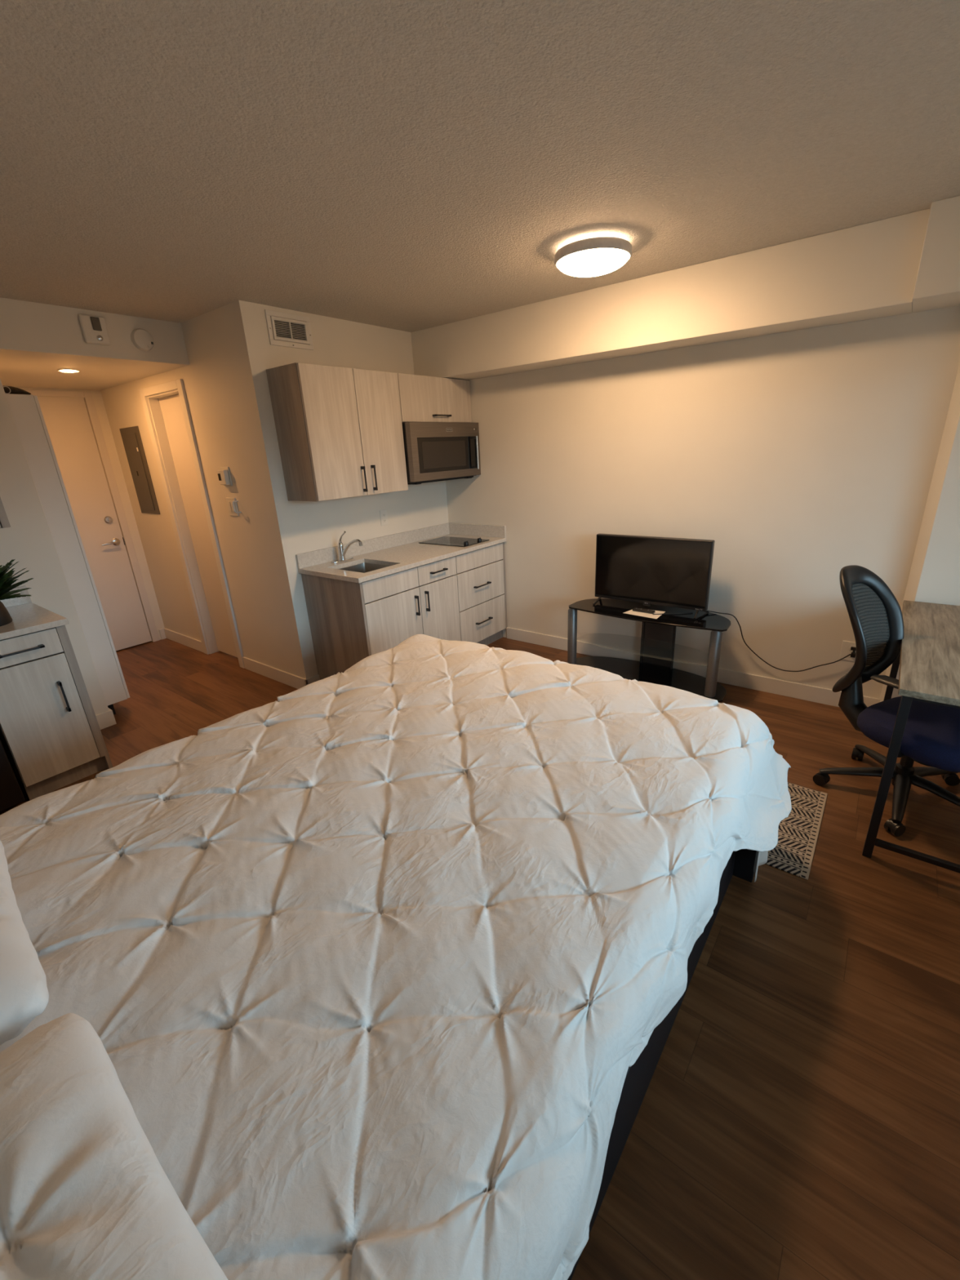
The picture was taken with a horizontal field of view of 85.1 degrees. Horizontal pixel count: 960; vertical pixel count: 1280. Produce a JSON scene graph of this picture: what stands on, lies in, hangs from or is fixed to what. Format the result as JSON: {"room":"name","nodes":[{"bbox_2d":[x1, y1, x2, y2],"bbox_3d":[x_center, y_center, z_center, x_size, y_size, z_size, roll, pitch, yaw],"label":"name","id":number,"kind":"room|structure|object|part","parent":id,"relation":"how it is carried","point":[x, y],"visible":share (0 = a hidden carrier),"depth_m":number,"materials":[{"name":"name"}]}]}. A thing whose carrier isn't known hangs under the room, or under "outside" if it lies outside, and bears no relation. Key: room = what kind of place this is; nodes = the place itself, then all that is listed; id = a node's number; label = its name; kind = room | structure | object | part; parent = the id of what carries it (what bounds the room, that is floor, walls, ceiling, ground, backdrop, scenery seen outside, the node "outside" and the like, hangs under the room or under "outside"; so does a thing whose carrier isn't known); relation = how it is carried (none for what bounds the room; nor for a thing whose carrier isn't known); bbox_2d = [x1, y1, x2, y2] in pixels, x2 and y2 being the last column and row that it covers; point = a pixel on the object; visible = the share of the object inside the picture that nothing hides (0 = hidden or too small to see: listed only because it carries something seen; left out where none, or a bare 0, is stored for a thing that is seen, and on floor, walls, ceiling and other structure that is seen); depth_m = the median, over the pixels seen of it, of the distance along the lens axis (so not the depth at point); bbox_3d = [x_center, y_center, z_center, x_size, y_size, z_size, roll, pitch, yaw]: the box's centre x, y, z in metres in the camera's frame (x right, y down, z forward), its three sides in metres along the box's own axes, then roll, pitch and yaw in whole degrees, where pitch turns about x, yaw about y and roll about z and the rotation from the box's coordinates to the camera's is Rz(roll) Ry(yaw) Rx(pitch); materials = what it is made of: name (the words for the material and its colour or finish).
{"room":"studio apartment","nodes":[
{"label":"studio apartment","id":0,"kind":"room"},
{"bbox_2d":[0,600,12,626],"bbox_3d":[-2.501,-0.132,2.643,0.184,0.122,0.184,12,25,36],"label":"pot","id":1,"kind":"object","parent":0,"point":[5,617],"depth_m":2.66,"materials":[{"name":"ceramic"}]},
{"bbox_2d":[0,378,108,715],"bbox_3d":[-3.088,-0.251,2.590,0.100,2.266,1.650,12,25,36],"label":"wall","id":2,"kind":"structure","parent":0,"point":[28,540],"depth_m":3.05,"materials":[{"name":"paint"}]},
{"bbox_2d":[0,497,10,528],"bbox_3d":[-2.802,-0.876,2.413,0.344,0.788,0.713,12,25,36],"label":"upper cabinet","id":3,"kind":"object","parent":2,"relation":"attached to","point":[4,522],"visible":1,"depth_m":2.68,"materials":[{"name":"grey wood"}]},
{"bbox_2d":[95,709,116,729],"bbox_3d":[-2.548,0.553,3.464,0.014,0.105,0.219,12,25,36],"label":"baseboard","id":4,"kind":"structure","parent":2,"relation":"attached to","point":[105,719],"depth_m":3.50,"materials":[{"name":"paint"}]},
{"bbox_2d":[15,386,164,641],"bbox_3d":[-3.738,-0.860,4.348,0.120,2.266,1.812,12,25,36],"label":"wall","id":5,"kind":"structure","parent":0,"point":[96,394],"depth_m":4.78,"materials":[{"name":"paint"}]},
{"bbox_2d":[23,389,159,641],"bbox_3d":[-3.574,-0.895,4.445,0.015,2.250,1.055,12,25,36],"label":"trim","id":6,"kind":"structure","parent":5,"relation":"attached to","point":[88,397],"depth_m":4.69,"materials":[{"name":"paint"}]},
{"bbox_2d":[37,396,151,650],"bbox_3d":[-3.573,-0.878,4.451,0.106,2.188,0.928,12,25,36],"label":"door","id":7,"kind":"structure","parent":5,"relation":"in","point":[67,420],"depth_m":4.63,"materials":[{"name":"paint"}]},
{"bbox_3d":[-3.339,-0.879,4.731,0.063,0.066,0.164,12,25,36],"label":"lever","id":8,"kind":"part","parent":7,"relation":"part of","materials":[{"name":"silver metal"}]},
{"bbox_2d":[158,628,166,639],"bbox_3d":[-3.177,-0.060,5.232,0.014,0.105,0.043,12,25,36],"label":"baseboard","id":9,"kind":"structure","parent":5,"relation":"attached to","point":[162,631],"depth_m":5.23,"materials":[{"name":"paint"}]},
{"bbox_2d":[0,297,189,390],"bbox_3d":[-3.526,-1.742,3.066,1.865,0.247,2.912,12,25,36],"label":"soffit","id":10,"kind":"structure","parent":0,"point":[37,340],"depth_m":3.23,"materials":[{"name":"paint"}]},
{"bbox_2d":[57,368,79,372],"bbox_3d":[-2.769,-1.810,3.519,0.124,0.009,0.124,12,25,36],"label":"recessed light","id":11,"kind":"object","parent":10,"relation":"in","point":[58,370],"visible":1,"depth_m":3.50,"materials":[{"name":"paint"}]},
{"bbox_2d":[78,313,111,345],"bbox_3d":[-2.281,-1.840,3.100,0.036,0.150,0.135,12,25,36],"label":"fire alarm strobe","id":12,"kind":"object","parent":10,"relation":"attached to","point":[94,328],"visible":1,"depth_m":3.09,"materials":[{"name":"white plastic"}]},
{"bbox_2d":[131,328,153,351],"bbox_3d":[-2.124,-1.895,3.298,0.034,0.124,0.124,12,25,36],"label":"smoke detector","id":13,"kind":"object","parent":10,"relation":"attached to","point":[142,340],"visible":1,"depth_m":3.29,"materials":[{"name":"white plastic"}]},
{"bbox_2d":[100,304,296,675],"bbox_3d":[-2.290,-1.026,4.235,2.253,2.513,0.120,12,25,36],"label":"wall","id":14,"kind":"structure","parent":0,"point":[212,380],"depth_m":3.84,"materials":[{"name":"paint"}]},
{"bbox_2d":[119,426,159,514],"bbox_3d":[-2.932,-1.448,4.498,0.375,0.708,0.020,12,25,36],"label":"electrical panel","id":15,"kind":"object","parent":14,"relation":"attached to","point":[131,436],"visible":1,"depth_m":4.48,"materials":[{"name":"grey paint"}]},
{"bbox_2d":[164,627,203,652],"bbox_3d":[-2.850,-0.002,5.025,0.795,0.105,0.014,12,25,36],"label":"baseboard","id":16,"kind":"structure","parent":14,"relation":"attached to","point":[180,638],"depth_m":5.00,"materials":[{"name":"paint"}]},
{"bbox_2d":[138,378,244,668],"bbox_3d":[-2.270,-0.870,4.270,0.696,2.195,0.138,12,25,36],"label":"trim","id":17,"kind":"structure","parent":14,"relation":"attached to","point":[151,393],"depth_m":4.23,"materials":[{"name":"paint"}]},
{"bbox_2d":[158,394,237,657],"bbox_3d":[-2.243,-0.854,4.305,0.532,2.115,0.046,12,25,36],"label":"door","id":18,"kind":"structure","parent":14,"relation":"in","point":[171,406],"depth_m":4.30,"materials":[{"name":"paint"}]},
{"bbox_2d":[217,466,232,485],"bbox_3d":[-1.796,-1.146,3.668,0.110,0.130,0.042,12,25,36],"label":"thermostat","id":19,"kind":"object","parent":14,"relation":"attached to","point":[224,474],"visible":1,"depth_m":3.65,"materials":[{"name":"white plastic"}]},
{"bbox_2d":[226,497,239,515],"bbox_3d":[-1.779,-0.955,3.748,0.120,0.125,0.019,12,25,36],"label":"light switch","id":20,"kind":"object","parent":14,"relation":"attached to","point":[229,500],"visible":0.88,"depth_m":3.74,"materials":[{"name":"white plastic"}]},
{"bbox_2d":[231,500,241,513],"bbox_3d":[-1.717,-0.938,3.683,0.026,0.090,0.053,12,25,36],"label":"loop","id":21,"kind":"object","parent":14,"relation":"attached to","point":[233,501],"visible":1,"depth_m":3.67,"materials":[{"name":"white plastic"}]},
{"bbox_2d":[242,657,307,688],"bbox_3d":[-1.622,0.266,4.120,0.882,0.105,0.014,12,25,36],"label":"baseboard","id":22,"kind":"structure","parent":14,"relation":"attached to","point":[294,681],"depth_m":4.10,"materials":[{"name":"paint"}]},
{"bbox_2d":[228,300,448,679],"bbox_3d":[-0.836,-1.074,4.162,0.120,2.513,1.808,12,25,36],"label":"wall","id":23,"kind":"structure","parent":0,"point":[295,527],"depth_m":3.65,"materials":[{"name":"paint"}]},
{"bbox_2d":[264,309,313,350],"bbox_3d":[-1.196,-1.953,3.300,0.014,0.188,0.315,12,25,36],"label":"air vent","id":24,"kind":"object","parent":23,"relation":"in","point":[283,328],"visible":1,"depth_m":3.29,"materials":[{"name":"metal"}]},
{"bbox_3d":[-1.195,-1.952,3.299,0.012,0.126,0.253,12,25,36],"label":"frame","id":25,"kind":"part","parent":24,"relation":"part of","materials":[{"name":"paint"}]},
{"bbox_2d":[305,674,319,684],"bbox_3d":[-1.245,0.324,3.906,0.014,0.105,0.122,12,25,36],"label":"baseboard","id":26,"kind":"structure","parent":23,"relation":"attached to","point":[314,678],"depth_m":3.89,"materials":[{"name":"paint"}]},
{"bbox_2d":[266,362,408,501],"bbox_3d":[-0.913,-1.388,3.546,0.367,0.786,0.801,12,25,36],"label":"upper cabinet","id":27,"kind":"object","parent":23,"relation":"attached to","point":[340,433],"visible":1,"depth_m":3.35,"materials":[{"name":"grey wood"}]},
{"bbox_3d":[-0.922,-1.304,3.318,0.019,0.781,0.400,12,25,36],"label":"door","id":28,"kind":"part","parent":27,"relation":"part of","materials":[{"name":"brown wood"}]},
{"bbox_3d":[-0.781,-1.086,3.529,0.033,0.165,0.012,12,25,36],"label":"handle","id":29,"kind":"part","parent":27,"relation":"part of","materials":[{"name":"black metal"}]},
{"bbox_3d":[-0.727,-1.116,3.594,0.033,0.166,0.012,12,25,36],"label":"handle","id":30,"kind":"part","parent":27,"relation":"part of","materials":[{"name":"black metal"}]},
{"bbox_3d":[-0.678,-1.425,3.613,0.019,0.781,0.392,12,25,36],"label":"door","id":31,"kind":"part","parent":27,"relation":"part of","materials":[{"name":"brown wood"}]},
{"bbox_2d":[379,509,388,525],"bbox_3d":[-0.766,-0.977,4.176,0.008,0.120,0.076,12,25,36],"label":"power outlet","id":32,"kind":"object","parent":23,"relation":"attached to","point":[383,513],"visible":1,"depth_m":4.17,"materials":[{"name":"white plastic"}]},
{"bbox_2d":[397,373,471,422],"bbox_3d":[-0.436,-1.849,4.057,0.367,0.317,0.803,12,25,36],"label":"upper cabinet","id":33,"kind":"object","parent":23,"relation":"attached to","point":[423,398],"visible":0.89,"depth_m":3.93,"materials":[{"name":"grey wood"}]},
{"bbox_2d":[402,422,480,484],"bbox_3d":[-0.387,-1.489,4.162,0.444,0.432,0.800,12,25,36],"label":"microwave","id":34,"kind":"object","parent":33,"relation":"attached to","point":[435,451],"visible":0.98,"depth_m":4.00,"materials":[{"name":"silver metal"}]},
{"bbox_3d":[-0.259,-1.453,4.084,0.038,0.248,0.690,12,25,36],"label":"glass","id":35,"kind":"part","parent":34,"relation":"part of","materials":[{"name":"black glass"}]},
{"bbox_3d":[-0.034,-1.537,4.290,0.049,0.255,0.019,12,25,36],"label":"handle","id":36,"kind":"part","parent":34,"relation":"part of","materials":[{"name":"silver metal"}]},
{"bbox_3d":[-0.290,-1.721,4.008,0.033,0.012,0.188,12,25,36],"label":"handle","id":37,"kind":"part","parent":33,"relation":"part of","materials":[{"name":"black metal"}]},
{"bbox_2d":[0,0,959,332],"bbox_3d":[-0.176,-1.538,1.528,5.355,0.100,4.800,12,25,36],"label":"ceiling","id":38,"kind":"structure","parent":0,"point":[410,166],"depth_m":1.58,"materials":[{"name":"white paint"}]},
{"bbox_2d":[554,232,631,277],"bbox_3d":[0.537,-1.814,2.492,0.360,0.113,0.360,12,25,36],"label":"ceiling lamp","id":39,"kind":"object","parent":38,"relation":"attached to","point":[593,255],"visible":1,"depth_m":2.39,"materials":[{"name":"paint"}]},
{"bbox_2d":[556,248,629,277],"bbox_3d":[0.538,-1.791,2.501,0.342,0.063,0.342,12,25,36],"label":"diffuser","id":40,"kind":"object","parent":39,"relation":"attached to","point":[575,262],"depth_m":2.42,"materials":[{"name":"white"}]},
{"bbox_3d":[0.535,-1.857,2.477,0.300,0.022,0.300,12,25,36],"label":"plate","id":41,"kind":"part","parent":39,"relation":"part of","materials":[{"name":"paint"}]},
{"bbox_2d":[0,636,959,1279],"bbox_3d":[-0.781,0.735,2.957,7.200,0.060,4.800,12,25,36],"label":"floor","id":42,"kind":"structure","parent":0,"point":[797,1117],"depth_m":1.47,"materials":[{"name":"brown wood"}]},
{"bbox_2d":[0,740,25,811],"bbox_3d":[-2.792,0.490,2.556,0.605,0.850,0.555,12,25,36],"label":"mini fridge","id":43,"kind":"object","parent":42,"relation":"on","point":[11,793],"visible":1,"depth_m":2.65,"materials":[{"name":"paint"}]},
{"bbox_2d":[0,625,112,799],"bbox_3d":[-2.495,0.339,2.911,0.667,0.882,0.379,12,25,36],"label":"base cabinet","id":44,"kind":"object","parent":42,"relation":"on","point":[51,739],"visible":0.98,"depth_m":2.73,"materials":[{"name":"grey wood"}]},
{"bbox_3d":[-2.273,0.056,2.587,0.033,0.012,0.188,12,25,36],"label":"handle","id":45,"kind":"part","parent":44,"relation":"part of","materials":[{"name":"black metal"}]},
{"bbox_3d":[-2.294,0.049,2.600,0.019,0.131,0.335,12,25,36],"label":"drawer","id":46,"kind":"part","parent":44,"relation":"part of","materials":[{"name":"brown wood"}]},
{"bbox_2d":[0,586,69,639],"bbox_3d":[-2.782,-0.013,2.434,0.649,0.131,1.250,12,25,36],"label":"countertop","id":47,"kind":"structure","parent":44,"relation":"on","point":[28,617],"depth_m":2.75,"materials":[{"name":"stone"}]},
{"bbox_2d":[0,559,33,626],"bbox_3d":[-2.505,-0.220,2.613,0.461,0.307,0.458,12,25,36],"label":"potted fern","id":48,"kind":"object","parent":47,"relation":"on","point":[6,580],"visible":1,"depth_m":2.66,"materials":[{"name":"green plant"}]},
{"bbox_3d":[-2.275,0.415,2.734,0.019,0.634,0.335,12,25,36],"label":"door","id":49,"kind":"part","parent":44,"relation":"part of","materials":[{"name":"brown wood"}]},
{"bbox_3d":[-2.197,0.299,2.762,0.033,0.170,0.012,12,25,36],"label":"handle","id":50,"kind":"part","parent":44,"relation":"part of","materials":[{"name":"black metal"}]},
{"bbox_2d":[5,393,129,715],"bbox_3d":[-3.007,-0.392,3.272,0.613,2.055,0.797,12,25,36],"label":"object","id":51,"kind":"object","parent":42,"relation":"on","point":[25,409],"visible":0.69,"depth_m":3.27,"materials":[{"name":"white wood"}]},
{"bbox_2d":[2,385,31,394],"bbox_3d":[-2.697,-1.420,2.973,0.100,0.047,0.200,12,25,36],"label":"bag","id":52,"kind":"object","parent":51,"relation":"on","point":[14,390],"visible":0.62,"depth_m":2.97,"materials":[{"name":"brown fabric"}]},
{"bbox_2d":[301,555,461,679],"bbox_3d":[-0.686,-0.142,3.974,0.656,0.880,0.948,12,25,36],"label":"base cabinet","id":53,"kind":"object","parent":42,"relation":"on","point":[350,623],"visible":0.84,"depth_m":3.65,"materials":[{"name":"grey wood"}]},
{"bbox_3d":[-0.581,-0.009,3.667,0.019,0.625,0.503,12,25,36],"label":"door","id":54,"kind":"part","parent":53,"relation":"part of","materials":[{"name":"brown wood"}]},
{"bbox_2d":[295,522,506,582],"bbox_3d":[-0.523,-0.716,4.038,0.642,0.132,1.622,12,25,36],"label":"countertop","id":55,"kind":"structure","parent":53,"relation":"on","point":[402,551],"depth_m":3.99,"materials":[{"name":"stone"}]},
{"bbox_2d":[331,531,362,563],"bbox_3d":[-0.942,-0.666,3.741,0.232,0.219,0.200,12,25,36],"label":"faucet","id":56,"kind":"object","parent":55,"relation":"on","point":[341,550],"visible":1,"depth_m":3.78,"materials":[{"name":"silver metal"}]},
{"bbox_3d":[-0.990,-0.741,3.758,0.078,0.086,0.024,7,22,25],"label":"lever","id":57,"kind":"part","parent":56,"relation":"part of","materials":[{"name":"silver metal"}]},
{"bbox_3d":[-1.006,-0.583,3.828,0.056,0.010,0.200,12,25,36],"label":"deck plate","id":58,"kind":"part","parent":56,"relation":"part of","materials":[{"name":"silver metal"}]},
{"bbox_3d":[-0.924,-0.656,3.749,0.197,0.136,0.024,8,23,28],"label":"spout","id":59,"kind":"part","parent":56,"relation":"part of","materials":[{"name":"silver metal"}]},
{"bbox_2d":[339,562,390,573],"bbox_3d":[-0.802,-0.411,3.686,0.438,0.173,0.383,12,25,36],"label":"sink","id":60,"kind":"object","parent":55,"relation":"in","point":[364,567],"visible":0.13,"depth_m":3.85,"materials":[{"name":"metal"}]},
{"bbox_2d":[418,536,489,546],"bbox_3d":[-0.221,-0.840,4.390,0.500,0.030,0.335,12,25,36],"label":"cooktop","id":61,"kind":"object","parent":55,"relation":"in","point":[444,540],"visible":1,"depth_m":4.36,"materials":[{"name":"black glass"}]},
{"bbox_3d":[-0.447,-0.246,3.735,0.033,0.145,0.012,12,25,36],"label":"handle","id":62,"kind":"part","parent":53,"relation":"part of","materials":[{"name":"black metal"}]},
{"bbox_3d":[-0.383,-0.283,3.811,0.033,0.151,0.012,12,25,36],"label":"handle","id":63,"kind":"part","parent":53,"relation":"part of","materials":[{"name":"black metal"}]},
{"bbox_3d":[-0.317,-0.514,3.875,0.019,0.138,0.416,12,25,36],"label":"drawer","id":64,"kind":"part","parent":53,"relation":"part of","materials":[{"name":"brown wood"}]},
{"bbox_3d":[-0.301,-0.509,3.854,0.033,0.012,0.164,12,25,36],"label":"handle","id":65,"kind":"part","parent":53,"relation":"part of","materials":[{"name":"black metal"}]},
{"bbox_3d":[-0.298,-0.149,4.009,0.019,0.625,0.416,12,25,36],"label":"door","id":66,"kind":"part","parent":53,"relation":"part of","materials":[{"name":"brown wood"}]},
{"bbox_2d":[454,542,506,644],"bbox_3d":[-0.199,-0.383,4.563,0.656,0.880,0.651,12,25,36],"label":"base cabinet","id":67,"kind":"object","parent":42,"relation":"on","point":[480,573],"visible":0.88,"depth_m":4.36,"materials":[{"name":"grey wood"}]},
{"bbox_3d":[0.013,-0.459,4.339,0.019,0.300,0.620,12,25,36],"label":"drawer","id":68,"kind":"part","parent":67,"relation":"part of","materials":[{"name":"brown wood"}]},
{"bbox_3d":[0.028,-0.162,4.448,0.019,0.317,0.620,12,25,36],"label":"drawer","id":69,"kind":"part","parent":67,"relation":"part of","materials":[{"name":"brown wood"}]},
{"bbox_3d":[0.022,-0.454,4.309,0.033,0.012,0.200,12,25,36],"label":"handle","id":70,"kind":"part","parent":67,"relation":"part of","materials":[{"name":"black metal"}]},
{"bbox_3d":[0.037,-0.163,4.416,0.033,0.012,0.200,12,25,36],"label":"handle","id":71,"kind":"part","parent":67,"relation":"part of","materials":[{"name":"black metal"}]},
{"bbox_2d":[567,598,730,702],"bbox_3d":[1.175,0.047,3.701,1.135,0.530,0.425,12,25,36],"label":"tv stand","id":72,"kind":"object","parent":42,"relation":"on","point":[655,664],"visible":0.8,"depth_m":3.73,"materials":[{"name":"black glass"},{"name":"grey metal"},{"name":"tinted glass"}]},
{"bbox_3d":[0.693,-0.003,3.926,0.068,0.517,0.068,12,25,36],"label":"leg","id":73,"kind":"part","parent":72,"relation":"part of","materials":[{"name":"silver metal"}]},
{"bbox_2d":[623,608,665,618],"bbox_3d":[1.120,-0.186,3.574,0.240,0.001,0.180,12,25,36],"label":"paper sheet","id":74,"kind":"object","parent":72,"relation":"on","point":[631,611],"visible":0.79,"depth_m":3.55,"materials":[{"name":"white paper"}]},
{"bbox_2d":[632,607,655,613],"bbox_3d":[1.123,-0.202,3.587,0.150,0.018,0.040,13,26,38],"label":"remote control","id":75,"kind":"object","parent":74,"relation":"on","point":[635,609],"visible":1,"depth_m":3.57,"materials":[{"name":"black plastic"}]},
{"bbox_2d":[568,598,730,631],"bbox_3d":[1.163,-0.196,3.612,1.085,0.012,0.425,12,25,36],"label":"shelf","id":76,"kind":"object","parent":72,"relation":"attached to","point":[713,622],"depth_m":3.53,"materials":[{"name":"black glass"}]},
{"bbox_2d":[576,656,726,702],"bbox_3d":[1.190,0.246,3.780,1.135,0.012,0.400,12,25,36],"label":"shelf","id":77,"kind":"object","parent":72,"relation":"attached to","point":[629,669],"depth_m":3.76,"materials":[{"name":"black glass"}]},
{"bbox_2d":[592,533,714,619],"bbox_3d":[1.151,-0.453,3.576,0.793,0.495,0.187,12,25,36],"label":"television","id":78,"kind":"object","parent":72,"relation":"on","point":[667,571],"visible":1,"depth_m":3.54,"materials":[{"name":"black plastic"}]},
{"bbox_2d":[706,610,856,671],"bbox_3d":[1.877,0.017,3.367,0.910,0.379,0.069,8,23,28],"label":"cord","id":79,"kind":"object","parent":78,"relation":"attached to","point":[852,654],"visible":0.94,"depth_m":3.38,"materials":[{"name":"black plastic"}]},
{"bbox_3d":[1.296,-0.023,3.811,0.245,0.460,0.006,12,25,36],"label":"panel","id":80,"kind":"part","parent":72,"relation":"part of","materials":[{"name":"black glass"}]},
{"bbox_2d":[652,612,693,614],"bbox_3d":[1.298,-0.177,3.514,0.268,0.007,0.016,-2,20,2],"label":"cable","id":81,"kind":"object","parent":72,"relation":"on","point":[686,612],"visible":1,"depth_m":3.51,"materials":[{"name":"black plastic"}]},
{"bbox_3d":[1.488,0.170,3.340,0.068,0.517,0.068,12,25,36],"label":"leg","id":82,"kind":"part","parent":72,"relation":"part of","materials":[{"name":"silver metal"}]},
{"bbox_2d":[567,848,756,1279],"bbox_3d":[-0.413,0.972,1.702,1.933,0.320,2.360,12,25,36],"label":"platform bed","id":83,"kind":"object","parent":42,"relation":"on","point":[740,864],"visible":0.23,"depth_m":1.35,"materials":[{"name":"black wood"}]},
{"bbox_2d":[0,634,791,1279],"bbox_3d":[-0.278,0.719,1.812,2.106,0.657,2.502,12,25,36],"label":"duvet","id":84,"kind":"object","parent":83,"relation":"on","point":[373,960],"visible":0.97,"depth_m":1.17,"materials":[{"name":"white fabric"}]},
{"bbox_2d":[0,840,48,1045],"bbox_3d":[-1.198,0.650,1.007,0.735,0.144,0.491,15,27,40],"label":"pillow","id":85,"kind":"object","parent":84,"relation":"on","point":[24,991],"visible":1,"depth_m":0.96,"materials":[{"name":"white fabric"}]},
{"bbox_2d":[0,1013,227,1279],"bbox_3d":[-0.578,0.790,0.537,0.735,0.145,0.491,13,25,37],"label":"pillow","id":86,"kind":"object","parent":84,"relation":"on","point":[85,1193],"visible":1,"depth_m":0.66,"materials":[{"name":"white fabric"}]},
{"bbox_3d":[0.293,0.623,2.557,1.933,0.320,0.035,12,25,36],"label":"footboard","id":87,"kind":"part","parent":83,"relation":"part of","materials":[{"name":"black wood"}]},
{"bbox_2d":[753,842,777,882],"bbox_3d":[1.059,0.723,1.915,0.175,0.300,0.039,-21,27,-40],"label":"sheet","id":88,"kind":"object","parent":83,"relation":"hanging from","point":[761,858],"visible":0.16,"depth_m":1.92,"materials":[{"name":"white fabric"}]},
{"bbox_2d":[765,782,827,879],"bbox_3d":[1.073,0.748,2.563,1.005,0.006,0.645,12,25,36],"label":"rug","id":89,"kind":"object","parent":42,"relation":"on","point":[797,833],"visible":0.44,"depth_m":2.27,"materials":[{"name":"fabric"}]},
{"bbox_2d":[813,564,959,836],"bbox_3d":[1.877,0.256,2.245,0.721,1.068,0.751,12,25,36],"label":"office chair","id":90,"kind":"object","parent":42,"relation":"on","point":[931,738],"visible":0.98,"depth_m":2.30,"materials":[{"name":"black plastic"}]},
{"bbox_3d":[1.819,0.632,2.499,0.331,0.079,0.068,5,22,21],"label":"leg","id":91,"kind":"part","parent":90,"relation":"part of","materials":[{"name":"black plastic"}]},
{"bbox_3d":[1.699,-0.021,2.341,0.294,0.595,0.229,-11,22,-21],"label":"frame","id":92,"kind":"part","parent":90,"relation":"part of","materials":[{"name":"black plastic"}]},
{"bbox_3d":[1.697,-0.049,2.332,0.221,0.420,0.152,-11,22,-21],"label":"panel","id":93,"kind":"part","parent":90,"relation":"part of","materials":[{"name":"fabric"}]},
{"bbox_3d":[1.983,0.589,2.595,0.068,0.079,0.331,-1,20,4],"label":"leg","id":94,"kind":"part","parent":90,"relation":"part of","materials":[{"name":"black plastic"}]},
{"bbox_3d":[1.639,0.182,2.003,0.064,0.026,0.252,-11,22,-21],"label":"armrest","id":95,"kind":"part","parent":90,"relation":"part of","materials":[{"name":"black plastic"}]},
{"bbox_3d":[1.684,0.335,2.070,0.110,0.311,0.032,-11,22,-21],"label":"arm post","id":96,"kind":"part","parent":90,"relation":"part of","materials":[{"name":"black plastic"}]},
{"bbox_3d":[1.873,0.695,2.320,0.068,0.079,0.331,12,25,36],"label":"leg","id":97,"kind":"part","parent":90,"relation":"part of","materials":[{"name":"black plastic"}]},
{"bbox_3d":[1.901,0.374,2.182,0.490,0.099,0.460,-11,22,-22],"label":"seat","id":98,"kind":"part","parent":90,"relation":"part of","materials":[{"name":"blue fabric"}]},
{"bbox_3d":[2.060,0.689,2.308,0.068,0.079,0.331,-15,23,-29],"label":"leg","id":99,"kind":"part","parent":90,"relation":"part of","materials":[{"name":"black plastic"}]},
{"bbox_3d":[2.132,0.624,2.477,0.331,0.079,0.068,-8,21,-13],"label":"leg","id":100,"kind":"part","parent":90,"relation":"part of","materials":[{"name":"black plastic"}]},
{"bbox_2d":[862,600,959,873],"bbox_3d":[2.165,0.397,2.263,0.673,0.765,1.287,12,25,36],"label":"desk","id":101,"kind":"object","parent":42,"relation":"on","point":[928,660],"visible":0.79,"depth_m":2.05,"materials":[{"name":"grey wood"}]},
{"bbox_3d":[1.564,0.533,2.012,0.030,0.740,0.025,12,25,36],"label":"leg","id":102,"kind":"part","parent":101,"relation":"part of","materials":[{"name":"black metal"}]},
{"bbox_3d":[2.294,0.172,2.896,0.030,0.740,0.025,12,25,36],"label":"leg","id":103,"kind":"part","parent":101,"relation":"part of","materials":[{"name":"black metal"}]},
{"bbox_3d":[1.789,0.251,1.709,0.583,0.024,0.022,12,25,36],"label":"rail","id":104,"kind":"part","parent":101,"relation":"part of","materials":[{"name":"grey wood"}]},
{"bbox_2d":[410,208,930,380],"bbox_3d":[0.797,-2.005,3.326,3.125,0.351,0.294,12,25,36],"label":"soffit","id":105,"kind":"structure","parent":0,"point":[868,270],"depth_m":2.86,"materials":[{"name":"paint"}]},
{"bbox_2d":[445,305,959,698],"bbox_3d":[1.560,-0.926,3.418,4.600,2.513,0.120,12,25,36],"label":"wall","id":106,"kind":"structure","parent":0,"point":[804,455],"depth_m":3.32,"materials":[{"name":"paint"}]},
{"bbox_2d":[506,626,879,706],"bbox_3d":[1.329,0.169,3.965,2.732,0.105,0.014,12,25,36],"label":"baseboard","id":107,"kind":"structure","parent":106,"relation":"attached to","point":[778,686],"depth_m":3.66,"materials":[{"name":"paint"}]},
{"bbox_2d":[839,640,856,661],"bbox_3d":[2.253,0.070,3.165,0.114,0.120,0.008,12,25,36],"label":"power outlet","id":108,"kind":"object","parent":106,"relation":"attached to","point":[846,650],"visible":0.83,"depth_m":3.18,"materials":[{"name":"white plastic"}]},
{"bbox_2d":[879,362,959,702],"bbox_3d":[2.714,-0.452,2.471,0.999,2.162,0.155,12,25,36],"label":"wall column","id":109,"kind":"structure","parent":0,"point":[934,577],"depth_m":2.66,"materials":[{"name":"paint"}]},
{"bbox_2d":[912,195,959,312],"bbox_3d":[2.498,-1.618,2.026,1.225,0.351,0.372,12,25,36],"label":"beam","id":110,"kind":"structure","parent":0,"point":[937,285],"depth_m":2.22,"materials":[{"name":"paint"}]}
]}

